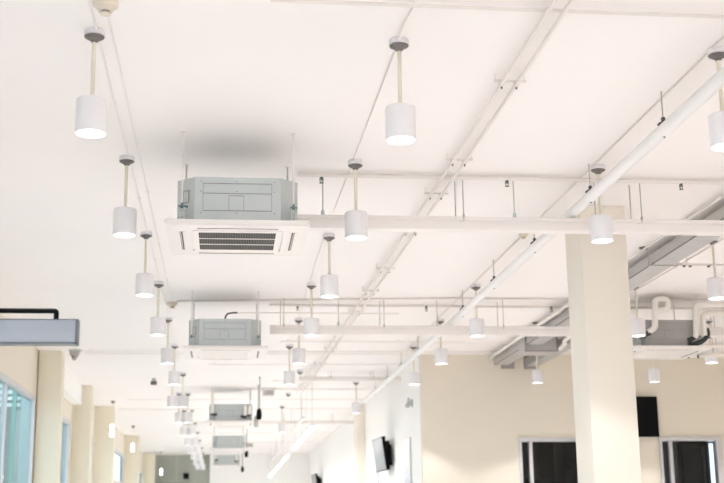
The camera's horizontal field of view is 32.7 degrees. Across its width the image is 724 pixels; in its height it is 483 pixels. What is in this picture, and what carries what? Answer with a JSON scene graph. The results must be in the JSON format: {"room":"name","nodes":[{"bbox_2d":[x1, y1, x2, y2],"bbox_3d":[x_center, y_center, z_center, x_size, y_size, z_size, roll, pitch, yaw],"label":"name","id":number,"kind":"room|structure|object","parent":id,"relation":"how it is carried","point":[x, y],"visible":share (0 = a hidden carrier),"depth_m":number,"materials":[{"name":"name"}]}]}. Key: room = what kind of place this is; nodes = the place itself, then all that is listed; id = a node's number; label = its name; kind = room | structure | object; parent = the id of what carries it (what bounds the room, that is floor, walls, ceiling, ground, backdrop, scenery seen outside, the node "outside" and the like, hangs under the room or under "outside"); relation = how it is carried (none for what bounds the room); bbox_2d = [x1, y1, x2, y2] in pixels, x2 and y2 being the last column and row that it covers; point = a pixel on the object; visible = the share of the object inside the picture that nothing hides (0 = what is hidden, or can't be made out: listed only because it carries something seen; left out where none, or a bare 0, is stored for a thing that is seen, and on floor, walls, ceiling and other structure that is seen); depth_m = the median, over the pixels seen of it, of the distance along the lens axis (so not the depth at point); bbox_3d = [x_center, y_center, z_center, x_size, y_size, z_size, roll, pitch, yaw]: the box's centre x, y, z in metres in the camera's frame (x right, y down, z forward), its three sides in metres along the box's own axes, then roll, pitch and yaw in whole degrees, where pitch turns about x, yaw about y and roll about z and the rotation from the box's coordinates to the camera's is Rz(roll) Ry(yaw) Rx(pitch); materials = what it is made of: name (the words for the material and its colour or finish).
{"room":"office building hall","nodes":[
{"label":"office building hall","id":0,"kind":"room"},
{"bbox_2d":[0,314,142,482],"bbox_3d":[-4.745,3.824,18.201,0.080,4.130,48.000,1,-13,-6],"label":"wall","id":1,"kind":"structure","parent":0,"point":[19,363],"depth_m":16.97,"materials":[{"name":"beige paint"}]},
{"bbox_2d":[0,371,35,482],"bbox_3d":[-4.359,2.971,14.869,0.087,2.670,4.480,1,-13,-6],"label":"window","id":2,"kind":"structure","parent":1,"relation":"in","point":[7,382],"depth_m":16.30,"materials":[{"name":"grey metal"}]},
{"bbox_2d":[62,416,69,482],"bbox_3d":[-4.868,4.028,19.379,0.087,2.670,3.200,1,-13,-6],"label":"window","id":3,"kind":"structure","parent":1,"relation":"in","point":[65,421],"depth_m":21.03,"materials":[{"name":"grey"}]},
{"bbox_2d":[63,368,82,404],"bbox_3d":[-4.787,2.252,19.804,0.150,0.340,4.000,1,-13,-6],"label":"trim","id":4,"kind":"structure","parent":1,"relation":"attached to","point":[72,386],"depth_m":20.49,"materials":[{"name":"white paint"}]},
{"bbox_2d":[114,448,123,482],"bbox_3d":[-5.967,6.244,29.120,0.087,2.800,6.700,1,-13,-6],"label":"window","id":5,"kind":"structure","parent":1,"relation":"in","point":[117,452],"depth_m":32.47,"materials":[{"name":"grey"}]},
{"bbox_2d":[155,455,209,482],"bbox_3d":[-4.586,9.323,41.832,6.135,4.130,0.200,1,-13,-6],"label":"wall","id":6,"kind":"structure","parent":0,"point":[171,465],"depth_m":41.92,"materials":[{"name":"grey paint"}]},
{"bbox_2d":[210,453,308,482],"bbox_3d":[-3.470,9.268,41.660,3.355,4.130,0.400,1,-13,-6],"label":"wall","id":7,"kind":"structure","parent":0,"point":[295,469],"depth_m":41.84,"materials":[{"name":"white paint"}]},
{"bbox_2d":[0,0,723,454],"bbox_3d":[0.996,1.821,19.369,12.140,0.150,48.500,1,-13,-6],"label":"ceiling","id":8,"kind":"structure","parent":0,"point":[240,77],"depth_m":8.67,"materials":[{"name":"paint"}]},
{"bbox_2d":[0,308,79,345],"bbox_3d":[-2.370,-0.313,6.005,2.004,1.640,0.074,1,-13,-6],"label":"hanging sign","id":9,"kind":"object","parent":8,"relation":"hanging from","point":[56,331],"visible":1,"depth_m":5.89,"materials":[{"name":"plastic"}]},
{"bbox_2d":[75,27,107,138],"bbox_3d":[-1.381,-0.818,6.329,0.158,0.560,0.158,-1,-13,2],"label":"pendant lamp","id":10,"kind":"object","parent":8,"relation":"hanging from","point":[91,110],"visible":1,"depth_m":6.25,"materials":[{"name":"white metal"}]},
{"bbox_2d":[78,129,103,134],"bbox_3d":[-1.377,-0.567,6.270,0.139,0.020,0.139,-1,-13,2],"label":"diffuser","id":11,"kind":"object","parent":10,"relation":"attached to","point":[80,131],"depth_m":6.28,"materials":[{"name":"white plastic"}]},
{"bbox_2d":[93,0,118,16],"bbox_3d":[-1.254,-1.140,6.036,0.124,0.070,0.124,1,-13,-6],"label":"smoke detector","id":12,"kind":"object","parent":8,"relation":"attached to","point":[105,8],"visible":1,"depth_m":6.01,"materials":[{"name":"beige plastic"}]},
{"bbox_2d":[113,155,136,237],"bbox_3d":[-1.623,-0.314,8.481,0.158,0.560,0.158,11,-17,-41],"label":"pendant lamp","id":13,"kind":"object","parent":8,"relation":"hanging from","point":[124,218],"visible":1,"depth_m":8.39,"materials":[{"name":"grey plastic"}]},
{"bbox_2d":[88,0,175,343],"bbox_3d":[-1.835,-0.117,10.515,0.018,0.015,13.700,1,-13,-6],"label":"conduit","id":14,"kind":"object","parent":8,"relation":"attached to","point":[90,3],"visible":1,"depth_m":8.00,"materials":[{"name":"white metal"}]},
{"bbox_2d":[108,16,171,300],"bbox_3d":[-1.572,-0.508,8.854,0.018,0.015,10.250,1,-13,-6],"label":"conduit","id":15,"kind":"object","parent":8,"relation":"attached to","point":[109,19],"visible":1,"depth_m":8.02,"materials":[{"name":"white metal"}]},
{"bbox_2d":[135,231,153,296],"bbox_3d":[-1.866,0.191,10.633,0.158,0.560,0.158,-11,-16,36],"label":"pendant lamp","id":16,"kind":"object","parent":8,"relation":"hanging from","point":[144,285],"visible":1,"depth_m":10.54,"materials":[{"name":"grey plastic"}]},
{"bbox_2d":[150,281,165,336],"bbox_3d":[-2.109,0.695,12.786,0.158,0.560,0.158,-8,-15,29],"label":"pendant lamp","id":17,"kind":"object","parent":8,"relation":"hanging from","point":[157,324],"visible":1,"depth_m":12.70,"materials":[{"name":"grey plastic"}]},
{"bbox_2d":[161,317,173,363],"bbox_3d":[-2.352,1.199,14.938,0.158,0.560,0.158,6,-15,-28],"label":"pendant lamp","id":18,"kind":"object","parent":8,"relation":"hanging from","point":[167,354],"visible":0.91,"depth_m":14.85,"materials":[{"name":"grey plastic"}]},
{"bbox_2d":[167,385,176,407],"bbox_3d":[-3.098,2.425,20.161,0.158,0.560,0.158,2,-13,-11],"label":"pendant lamp","id":19,"kind":"object","parent":8,"relation":"hanging from","point":[171,399],"visible":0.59,"depth_m":20.06,"materials":[{"name":"grey plastic"}]},
{"bbox_2d":[168,344,179,384],"bbox_3d":[-2.595,1.704,17.090,0.158,0.560,0.158,-10,-16,34],"label":"pendant lamp","id":20,"kind":"object","parent":8,"relation":"hanging from","point":[174,376],"visible":0.97,"depth_m":17.00,"materials":[{"name":"grey plastic"}]},
{"bbox_2d":[177,372,186,407],"bbox_3d":[-2.932,2.427,20.179,0.158,0.560,0.158,-11,-16,37],"label":"pendant lamp","id":21,"kind":"object","parent":8,"relation":"hanging from","point":[182,399],"visible":0.99,"depth_m":20.09,"materials":[{"name":"grey plastic"}]},
{"bbox_2d":[183,392,191,422],"bbox_3d":[-3.259,3.108,23.082,0.158,0.560,0.158,-1,-13,0],"label":"pendant lamp","id":22,"kind":"object","parent":8,"relation":"hanging from","point":[187,416],"visible":1,"depth_m":22.99,"materials":[{"name":"grey plastic"}]},
{"bbox_2d":[181,291,267,359],"bbox_3d":[-1.517,0.938,13.682,0.920,0.642,0.920,1,-13,-6],"label":"air conditioner","id":23,"kind":"object","parent":8,"relation":"attached to","point":[209,339],"depth_m":13.29,"materials":[{"name":"metal"}]},
{"bbox_2d":[202,352,247,357],"bbox_3d":[-1.512,1.246,13.606,0.500,0.005,0.492,1,-13,-6],"label":"ceiling vent","id":24,"kind":"object","parent":23,"relation":"in","point":[204,354],"depth_m":13.63,"materials":[{"name":"plastic"}]},
{"bbox_2d":[237,312,398,313],"bbox_3d":[-0.478,0.784,13.494,1.780,0.015,0.016,1,-13,-6],"label":"conduit","id":25,"kind":"object","parent":23,"relation":"attached to","point":[237,312],"visible":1,"depth_m":13.46,"materials":[{"name":"white metal"}]},
{"bbox_2d":[212,451,241,466],"bbox_3d":[-4.167,6.634,38.062,0.920,0.612,0.928,1,-13,-6],"label":"air conditioner","id":26,"kind":"object","parent":8,"relation":"attached to","point":[219,460],"depth_m":37.66,"materials":[{"name":"metal"}]},
{"bbox_2d":[210,426,247,451],"bbox_3d":[-3.285,4.843,30.422,0.920,0.612,0.920,1,-13,-6],"label":"air conditioner","id":27,"kind":"object","parent":8,"relation":"attached to","point":[220,443],"depth_m":30.03,"materials":[{"name":"metal"}]},
{"bbox_2d":[205,388,253,425],"bbox_3d":[-2.416,3.049,22.722,0.920,0.632,0.928,1,-13,-6],"label":"air conditioner","id":28,"kind":"object","parent":8,"relation":"hanging from","point":[219,414],"depth_m":22.31,"materials":[{"name":"metal"}]},
{"bbox_2d":[118,408,351,409],"bbox_3d":[-2.558,3.524,26.061,5.100,0.039,0.019,1,-13,-6],"label":"conduit","id":29,"kind":"object","parent":8,"relation":"attached to","point":[123,408],"visible":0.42,"depth_m":26.12,"materials":[{"name":"white metal"}]},
{"bbox_2d":[165,131,309,255],"bbox_3d":[-0.842,-0.311,8.347,0.920,0.646,0.920,1,-13,-6],"label":"air conditioner","id":30,"kind":"object","parent":8,"relation":"attached to","point":[233,216],"depth_m":7.97,"materials":[{"name":"metal"}]},
{"bbox_2d":[199,233,275,249],"bbox_3d":[-0.838,-0.005,8.276,0.503,0.017,0.500,1,-13,-6],"label":"ceiling vent","id":31,"kind":"object","parent":30,"relation":"in","point":[207,241],"depth_m":8.27,"materials":[{"name":"grey"}]},
{"bbox_2d":[126,398,370,399],"bbox_3d":[-2.201,3.095,24.238,4.800,0.039,0.019,1,-13,-6],"label":"conduit","id":32,"kind":"object","parent":8,"relation":"attached to","point":[131,398],"visible":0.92,"depth_m":24.24,"materials":[{"name":"white metal"}]},
{"bbox_2d":[254,377,261,426],"bbox_3d":[-1.767,2.722,20.909,0.097,0.834,0.214,7,-15,-32],"label":"speaker","id":33,"kind":"object","parent":8,"relation":"hanging from","point":[258,416],"visible":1,"depth_m":20.84},
{"bbox_2d":[278,405,285,432],"bbox_3d":[-1.666,3.697,25.707,0.158,0.560,0.158,-1,-13,0],"label":"pendant lamp","id":34,"kind":"object","parent":8,"relation":"hanging from","point":[281,426],"visible":1,"depth_m":25.63,"materials":[{"name":"white plastic"}]},
{"bbox_2d":[266,410,304,468],"bbox_3d":[-2.127,5.160,32.029,0.060,0.530,19.000,1,-13,-6],"label":"cable tray","id":35,"kind":"object","parent":8,"relation":"hanging from","point":[301,418],"visible":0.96,"depth_m":27.22,"materials":[{"name":"metal"}]},
{"bbox_2d":[284,344,294,384],"bbox_3d":[-1.015,1.723,17.264,0.158,0.560,0.158,-9,-15,32],"label":"pendant lamp","id":36,"kind":"object","parent":8,"relation":"hanging from","point":[289,376],"visible":1,"depth_m":17.17,"materials":[{"name":"grey plastic"}]},
{"bbox_2d":[292,411,303,448],"bbox_3d":[-1.330,3.816,25.666,0.072,0.821,2.900,1,-13,-6],"label":"linear light","id":37,"kind":"object","parent":8,"relation":"hanging from","point":[299,441],"visible":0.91,"depth_m":25.18,"materials":[{"name":"white plastic"}]},
{"bbox_2d":[293,438,303,448],"bbox_3d":[-1.325,4.201,25.576,0.064,0.030,2.900,1,-13,-6],"label":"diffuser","id":38,"kind":"object","parent":37,"relation":"attached to","point":[300,440],"depth_m":25.21,"materials":[{"name":"white plastic"}]},
{"bbox_2d":[293,318,304,364],"bbox_3d":[-0.772,1.218,15.112,0.158,0.560,0.158,8,-16,-34],"label":"pendant lamp","id":39,"kind":"object","parent":8,"relation":"hanging from","point":[298,353],"visible":1,"depth_m":15.02,"materials":[{"name":"grey plastic"}]},
{"bbox_2d":[260,416,353,423],"bbox_3d":[-1.229,3.975,27.655,2.100,0.230,0.167,1,-13,-6],"label":"trunking","id":40,"kind":"object","parent":8,"relation":"hanging from","point":[284,421],"visible":0.88,"depth_m":27.60,"materials":[{"name":"metal"}]},
{"bbox_2d":[208,362,409,364],"bbox_3d":[-0.802,1.903,19.199,3.150,0.039,0.019,1,-13,-6],"label":"conduit","id":41,"kind":"object","parent":8,"relation":"attached to","point":[214,362],"visible":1,"depth_m":19.18,"materials":[{"name":"white metal"}]},
{"bbox_2d":[304,282,318,336],"bbox_3d":[-0.529,0.714,12.960,0.158,0.560,0.158,9,-16,-35],"label":"pendant lamp","id":42,"kind":"object","parent":8,"relation":"hanging from","point":[311,324],"visible":1,"depth_m":12.87,"materials":[{"name":"grey plastic"}]},
{"bbox_2d":[241,388,381,389],"bbox_3d":[-0.911,2.700,22.616,2.600,0.041,0.022,1,-13,-6],"label":"conduit","id":43,"kind":"object","parent":8,"relation":"attached to","point":[246,388],"visible":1,"depth_m":22.60,"materials":[{"name":"white metal"}]},
{"bbox_2d":[84,352,570,354],"bbox_3d":[1.439,1.660,18.290,10.900,0.038,0.018,1,-13,-6],"label":"conduit","id":44,"kind":"object","parent":8,"relation":"attached to","point":[91,352],"visible":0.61,"depth_m":18.09,"materials":[{"name":"white metal"}]},
{"bbox_2d":[320,233,338,298],"bbox_3d":[-0.286,0.209,10.807,0.158,0.560,0.158,10,-17,-38],"label":"pendant lamp","id":45,"kind":"object","parent":8,"relation":"hanging from","point":[329,284],"visible":1,"depth_m":10.72,"materials":[{"name":"grey plastic"}]},
{"bbox_2d":[289,51,395,344],"bbox_3d":[-0.430,0.195,11.938,0.049,0.009,11.110,1,-13,-6],"label":"conduit","id":46,"kind":"object","parent":8,"relation":"attached to","point":[394,51],"visible":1,"depth_m":8.33,"materials":[{"name":"white metal"}]},
{"bbox_2d":[298,372,400,380],"bbox_3d":[-0.201,2.220,20.329,1.700,0.160,0.167,1,-13,-6],"label":"trunking","id":47,"kind":"object","parent":8,"relation":"hanging from","point":[300,378],"visible":1,"depth_m":20.26,"materials":[{"name":"metal"}]},
{"bbox_2d":[345,159,367,240],"bbox_3d":[-0.043,-0.295,8.655,0.158,0.560,0.158,7,-15,-29],"label":"pendant lamp","id":48,"kind":"object","parent":8,"relation":"hanging from","point":[356,229],"visible":1,"depth_m":8.57,"materials":[{"name":"grey plastic"}]},
{"bbox_2d":[352,382,360,413],"bbox_3d":[-0.103,2.735,21.666,0.158,0.560,0.158,3,-14,-14],"label":"pendant lamp","id":49,"kind":"object","parent":8,"relation":"hanging from","point":[356,406],"visible":0.9,"depth_m":21.57,"materials":[{"name":"grey plastic"}]},
{"bbox_2d":[385,36,415,144],"bbox_3d":[0.200,-0.799,6.503,0.158,0.560,0.158,-4,-13,12],"label":"pendant lamp","id":50,"kind":"object","parent":8,"relation":"hanging from","point":[400,118],"visible":1,"depth_m":6.42,"materials":[{"name":"grey plastic"}]},
{"bbox_2d":[83,349,723,352],"bbox_3d":[1.465,1.606,18.057,10.900,0.038,0.018,1,-13,-6],"label":"conduit","id":51,"kind":"object","parent":8,"relation":"attached to","point":[89,349],"visible":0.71,"depth_m":17.91,"materials":[{"name":"white metal"}]},
{"bbox_2d":[398,0,417,40],"bbox_3d":[0.257,-1.178,6.014,0.029,0.032,1.051,1,-13,-7],"label":"conduit","id":52,"kind":"object","parent":8,"relation":"attached to","point":[415,1],"visible":1,"depth_m":6.23,"materials":[{"name":"white paint"}]},
{"bbox_2d":[409,345,419,384],"bbox_3d":[0.735,1.744,17.457,0.158,0.560,0.158,8,-16,-33],"label":"pendant lamp","id":53,"kind":"object","parent":8,"relation":"hanging from","point":[414,376],"visible":0.99,"depth_m":17.36,"materials":[{"name":"grey plastic"}]},
{"bbox_2d":[296,0,574,392],"bbox_3d":[0.043,0.584,13.456,0.219,0.092,19.303,1,-13,-7],"label":"conduit","id":54,"kind":"object","parent":8,"relation":"attached to","point":[552,3],"visible":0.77,"depth_m":8.06,"materials":[{"name":"white metal"}]},
{"bbox_2d":[435,318,447,364],"bbox_3d":[0.978,1.239,15.305,0.158,0.560,0.158,-9,-15,31],"label":"pendant lamp","id":55,"kind":"object","parent":8,"relation":"hanging from","point":[441,354],"visible":0.93,"depth_m":15.21,"materials":[{"name":"grey plastic"}]},
{"bbox_2d":[176,297,723,301],"bbox_3d":[2.632,0.675,14.158,9.454,0.021,0.237,0,-13,-5],"label":"conduit","id":56,"kind":"object","parent":8,"relation":"attached to","point":[441,297],"visible":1,"depth_m":13.90,"materials":[{"name":"white metal"}]},
{"bbox_2d":[469,284,484,337],"bbox_3d":[1.220,0.735,13.152,0.158,0.560,0.158,9,-16,-36],"label":"pendant lamp","id":57,"kind":"object","parent":8,"relation":"hanging from","point":[477,327],"visible":0.99,"depth_m":13.06,"materials":[{"name":"grey plastic"}]},
{"bbox_2d":[270,298,723,336],"bbox_3d":[3.142,0.899,14.320,8.400,0.400,0.167,1,-13,-6],"label":"trunking","id":58,"kind":"object","parent":8,"relation":"hanging from","point":[324,330],"visible":0.76,"depth_m":13.98,"materials":[{"name":"metal"}]},
{"bbox_2d":[270,304,723,311],"bbox_3d":[3.118,0.802,14.557,8.400,0.073,0.061,1,-13,-7],"label":"pipe","id":59,"kind":"object","parent":8,"relation":"attached to","point":[296,305],"visible":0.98,"depth_m":14.30,"materials":[{"name":"white metal"}]},
{"bbox_2d":[271,0,723,18],"bbox_3d":[3.878,-1.107,6.478,8.700,0.019,0.020,1,-13,-7],"label":"conduit","id":60,"kind":"object","parent":8,"relation":"attached to","point":[330,2],"visible":1,"depth_m":6.09,"materials":[{"name":"white metal"}]},
{"bbox_2d":[280,339,723,343],"bbox_3d":[2.937,1.404,17.279,8.150,0.038,0.016,1,-13,-6],"label":"conduit","id":61,"kind":"object","parent":8,"relation":"attached to","point":[398,341],"visible":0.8,"depth_m":17.00,"materials":[{"name":"white metal"}]},
{"bbox_2d":[297,172,723,189],"bbox_3d":[3.700,-0.406,9.393,8.400,0.074,0.041,1,-13,-7],"label":"pipe","id":62,"kind":"object","parent":8,"relation":"attached to","point":[506,179],"visible":1,"depth_m":9.08,"materials":[{"name":"white metal"}]},
{"bbox_2d":[298,179,723,235],"bbox_3d":[3.599,-0.236,9.472,8.580,0.400,0.167,1,-13,-6],"label":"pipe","id":63,"kind":"object","parent":8,"relation":"hanging from","point":[375,223],"visible":0.73,"depth_m":9.12,"materials":[{"name":"metal"}]},
{"bbox_2d":[488,302,568,359],"bbox_3d":[2.127,1.221,16.176,0.044,0.043,4.600,1,-13,-6],"label":"insulated pipe","id":64,"kind":"object","parent":8,"relation":"hanging from","point":[566,305],"visible":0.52,"depth_m":15.33,"materials":[{"name":"white"}]},
{"bbox_2d":[531,356,542,383],"bbox_3d":[2.474,1.724,17.472,0.158,0.560,0.158,5,-14,-23],"label":"pendant lamp","id":65,"kind":"object","parent":8,"relation":"hanging from","point":[537,374],"visible":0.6,"depth_m":17.37,"materials":[{"name":"grey plastic"}]},
{"bbox_2d":[363,66,723,402],"bbox_3d":[1.119,0.623,13.258,0.100,0.291,19.300,1,-13,-6],"label":"tube","id":66,"kind":"object","parent":8,"relation":"hanging from","point":[715,83],"visible":0.89,"depth_m":8.56,"materials":[{"name":"metal"}]},
{"bbox_2d":[407,36,723,348],"bbox_3d":[1.424,-0.043,11.020,0.012,0.011,14.000,1,-13,-6],"label":"conduit","id":67,"kind":"object","parent":8,"relation":"attached to","point":[722,38],"visible":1,"depth_m":8.35,"materials":[{"name":"white metal"}]},
{"bbox_2d":[590,164,613,243],"bbox_3d":[1.706,-0.274,8.847,0.158,0.560,0.158,-3,-13,10],"label":"pendant lamp","id":68,"kind":"object","parent":8,"relation":"hanging from","point":[601,226],"visible":1,"depth_m":8.76,"materials":[{"name":"grey plastic"}]},
{"bbox_2d":[494,206,723,368],"bbox_3d":[2.590,0.781,14.073,0.519,0.269,9.130,1,-13,-6],"label":"air duct","id":69,"kind":"object","parent":8,"relation":"hanging from","point":[679,248],"visible":0.69,"depth_m":11.96,"materials":[{"name":"grey metal"}]},
{"bbox_2d":[631,286,645,336],"bbox_3d":[2.957,0.742,13.282,0.158,0.560,0.158,-12,-17,40],"label":"pendant lamp","id":70,"kind":"object","parent":8,"relation":"hanging from","point":[638,324],"visible":0.68,"depth_m":13.19,"materials":[{"name":"grey plastic"}]},
{"bbox_2d":[648,359,659,382],"bbox_3d":[4.137,1.716,17.537,0.158,0.560,0.158,6,-15,-27],"label":"pendant lamp","id":71,"kind":"object","parent":8,"relation":"hanging from","point":[653,373],"visible":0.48,"depth_m":17.44,"materials":[{"name":"grey plastic"}]},
{"bbox_2d":[627,196,721,260],"bbox_3d":[2.585,0.115,11.605,0.018,0.017,4.050,1,-13,-6],"label":"conduit","id":72,"kind":"object","parent":8,"relation":"attached to","point":[720,197],"visible":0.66,"depth_m":10.28,"materials":[{"name":"white metal"}]},
{"bbox_2d":[632,294,723,359],"bbox_3d":[3.591,0.986,14.209,1.310,0.632,0.954,1,-13,-6],"label":"air conditioner","id":73,"kind":"object","parent":8,"relation":"hanging from","point":[674,339],"depth_m":13.80,"materials":[{"name":"grey metal"}]},
{"bbox_2d":[633,351,685,356],"bbox_3d":[3.400,1.291,14.129,0.500,0.005,0.492,1,-13,-6],"label":"ceiling vent","id":74,"kind":"object","parent":73,"relation":"in","point":[642,353],"depth_m":14.08,"materials":[{"name":"plastic"}]},
{"bbox_2d":[677,257,719,266],"bbox_3d":[3.179,0.163,11.687,0.420,0.162,0.024,1,-13,-6],"label":"bracket","id":75,"kind":"object","parent":8,"relation":"attached to","point":[678,263],"visible":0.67,"depth_m":11.66,"materials":[{"name":"white metal"}]},
{"bbox_2d":[629,238,723,293],"bbox_3d":[3.073,0.174,11.646,0.016,0.015,4.050,1,-13,-6],"label":"conduit","id":76,"kind":"object","parent":75,"relation":"attached to","point":[712,245],"visible":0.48,"depth_m":11.94,"materials":[{"name":"white metal"}]},
{"bbox_2d":[688,316,723,357],"bbox_3d":[5.481,1.202,15.419,3.303,0.554,0.058,1,-13,-6],"label":"pipe","id":77,"kind":"object","parent":8,"relation":"hanging from","point":[713,354],"visible":0.47,"depth_m":15.22,"materials":[{"name":"white"}]},
{"bbox_2d":[704,318,717,363],"bbox_3d":[4.389,1.254,15.566,0.158,0.560,0.158,10,-17,-39],"label":"pendant lamp","id":78,"kind":"object","parent":8,"relation":"hanging from","point":[708,360],"visible":0.77,"depth_m":15.47,"materials":[{"name":"grey plastic"}]},
{"bbox_2d":[707,238,723,299],"bbox_3d":[3.187,0.243,11.152,0.158,0.560,0.158,4,-14,-19],"label":"pendant lamp","id":79,"kind":"object","parent":8,"relation":"hanging from","point":[715,285],"visible":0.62,"depth_m":11.06,"materials":[{"name":"grey plastic"}]},
{"bbox_2d":[708,46,723,151],"bbox_3d":[1.949,-0.778,6.695,0.158,0.560,0.158,-6,-14,22],"label":"pendant lamp","id":80,"kind":"object","parent":8,"relation":"hanging from","point":[716,119],"visible":0.98,"depth_m":6.64,"materials":[{"name":"grey plastic"}]},
{"bbox_2d":[309,357,421,482],"bbox_3d":[-0.398,6.526,30.059,0.150,4.130,24.770,1,-13,-6],"label":"wall","id":81,"kind":"structure","parent":0,"point":[386,413],"depth_m":22.56,"materials":[{"name":"white paint"}]},
{"bbox_2d":[372,436,392,471],"bbox_3d":[0.380,3.711,21.496,0.254,0.571,0.920,2,-13,-10],"label":"screen","id":82,"kind":"object","parent":81,"relation":"attached to","point":[382,456],"visible":1,"depth_m":21.21,"materials":[{"name":"black plastic"}]},
{"bbox_2d":[403,437,411,482],"bbox_3d":[0.721,3.639,19.377,0.032,1.080,0.640,1,-13,-6],"label":"poster","id":83,"kind":"object","parent":81,"relation":"attached to","point":[407,442],"visible":1,"depth_m":19.31,"materials":[{"name":"white paper"}]},
{"bbox_2d":[404,439,409,482],"bbox_3d":[0.706,3.639,19.376,0.002,1.020,0.580,1,-13,-6],"label":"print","id":84,"kind":"object","parent":83,"relation":"attached to","point":[407,441],"depth_m":19.37},
{"bbox_2d":[419,355,723,482],"bbox_3d":[3.923,3.736,18.326,6.105,4.130,0.150,1,-13,-6],"label":"wall","id":85,"kind":"structure","parent":0,"point":[474,412],"depth_m":18.38,"materials":[{"name":"beige paint"}]},
{"bbox_2d":[518,437,575,482],"bbox_3d":[2.850,4.321,18.021,1.070,2.880,0.140,1,-13,-6],"label":"door","id":86,"kind":"structure","parent":85,"relation":"in","point":[529,441],"depth_m":18.22,"materials":[{"name":"white metal"}]},
{"bbox_2d":[523,336,570,368],"bbox_3d":[2.743,1.383,16.663,0.210,0.190,3.880,1,-13,-6],"label":"air duct","id":87,"kind":"object","parent":85,"relation":"attached to","point":[529,361],"visible":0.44,"depth_m":17.75,"materials":[{"name":"white metal"}]},
{"bbox_2d":[636,396,658,436],"bbox_3d":[3.943,2.623,18.464,0.980,0.600,0.092,1,-13,-6],"label":"wall screen","id":88,"kind":"object","parent":85,"relation":"attached to","point":[647,409],"visible":0.41,"depth_m":18.45,"materials":[{"name":"black plastic"}]},
{"bbox_2d":[658,437,723,482],"bbox_3d":[4.932,4.346,18.251,0.980,2.880,0.140,1,-13,-6],"label":"door","id":89,"kind":"structure","parent":85,"relation":"in","point":[717,441],"depth_m":18.47,"materials":[{"name":"white metal"}]},
{"bbox_2d":[522,441,678,482],"bbox_3d":[3.965,4.533,19.704,4.700,3.200,2.870,1,-13,-6],"label":"wall","id":90,"kind":"structure","parent":0,"point":[565,457],"depth_m":21.19,"materials":[{"name":"glass"}]},
{"bbox_2d":[676,441,708,482],"bbox_3d":[5.375,4.672,19.764,0.460,2.920,0.100,1,-13,-6],"label":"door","id":91,"kind":"structure","parent":90,"relation":"in","point":[691,455],"depth_m":20.00,"materials":[{"name":"grey"}]},
{"bbox_2d":[706,441,715,482],"bbox_3d":[5.819,4.738,20.119,0.200,2.940,0.040,1,-13,-6],"label":"window","id":92,"kind":"structure","parent":90,"relation":"in","point":[709,444],"depth_m":20.36,"materials":[{"name":"white"}]},
{"bbox_3d":[1.053,5.974,18.403,12.140,0.120,48.500,1,-13,-6],"label":"floor","id":93,"kind":"structure","parent":0,"visible":0},
{"bbox_2d":[33,351,64,482],"bbox_3d":[-4.425,3.606,17.280,0.320,4.130,0.350,1,-13,-6],"label":"column","id":94,"kind":"structure","parent":93,"relation":"on","point":[50,393],"depth_m":17.39,"materials":[{"name":"paint"}]},
{"bbox_2d":[70,385,93,482],"bbox_3d":[-4.922,4.598,21.512,0.310,4.130,0.400,1,-13,-6],"label":"column","id":95,"kind":"structure","parent":93,"relation":"on","point":[82,424],"depth_m":21.59,"materials":[{"name":"paint"}]},
{"bbox_2d":[93,406,115,482],"bbox_3d":[-5.298,5.460,25.194,0.390,4.130,0.400,1,-13,-6],"label":"column","id":96,"kind":"structure","parent":93,"relation":"on","point":[104,445],"depth_m":25.30,"materials":[{"name":"paint"}]},
{"bbox_2d":[124,435,139,482],"bbox_3d":[-6.176,7.274,32.936,0.380,4.130,0.400,1,-13,-6],"label":"column","id":97,"kind":"structure","parent":93,"relation":"on","point":[131,459],"depth_m":33.07,"materials":[{"name":"paint"}]},
{"bbox_2d":[142,453,155,482],"bbox_3d":[-7.023,9.043,40.486,0.390,4.130,0.400,1,-13,-6],"label":"column","id":98,"kind":"structure","parent":93,"relation":"on","point":[149,459],"depth_m":40.65,"materials":[{"name":"paint"}]},
{"bbox_2d":[354,403,365,482],"bbox_3d":[-0.032,5.409,25.284,0.195,4.130,0.400,1,-13,-6],"label":"column","id":99,"kind":"structure","parent":93,"relation":"on","point":[359,419],"depth_m":25.38,"materials":[{"name":"paint"}]},
{"bbox_2d":[532,442,554,478],"bbox_3d":[3.054,4.809,20.503,0.230,3.050,0.600,1,-13,-6],"label":"door","id":100,"kind":"structure","parent":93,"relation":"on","point":[543,456],"depth_m":20.51,"materials":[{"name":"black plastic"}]},
{"bbox_2d":[565,206,640,482],"bbox_3d":[1.949,1.772,9.776,0.375,4.130,0.460,1,-13,-6],"label":"column","id":101,"kind":"structure","parent":93,"relation":"on","point":[603,374],"depth_m":9.78,"materials":[{"name":"paint"}]},
{"label":"outside","id":102,"kind":"structure","parent":0,"visible":0},
{"bbox_3d":[-18.312,5.876,16.189,27.280,0.180,68.000,1,-13,-6],"label":"trim","id":103,"kind":"structure","parent":102,"visible":0},
{"bbox_2d":[0,382,20,482],"bbox_3d":[-7.279,4.837,24.941,0.600,5.520,0.120,1,-13,-6],"label":"window","id":104,"kind":"structure","parent":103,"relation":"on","point":[9,391],"depth_m":25.17,"materials":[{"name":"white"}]},
{"bbox_2d":[8,391,16,482],"bbox_3d":[-7.045,4.886,24.724,0.080,5.320,0.090,1,-13,-6],"label":"post","id":105,"kind":"object","parent":103,"relation":"on","point":[14,396],"visible":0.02,"depth_m":24.90,"materials":[{"name":"teal"}]},
{"bbox_2d":[17,396,28,482],"bbox_3d":[-6.903,4.761,25.074,0.155,5.720,0.200,1,-13,-6],"label":"post","id":106,"kind":"object","parent":103,"relation":"on","point":[24,403],"visible":0.33,"depth_m":25.14,"materials":[{"name":"teal glass"}]},
{"bbox_2d":[13,411,64,482],"bbox_3d":[-12.035,4.796,30.221,10.800,8.120,0.300,1,-13,-6],"label":"window frame","id":107,"kind":"structure","parent":103,"relation":"on","point":[18,413],"depth_m":30.43,"materials":[{"name":"white metal"}]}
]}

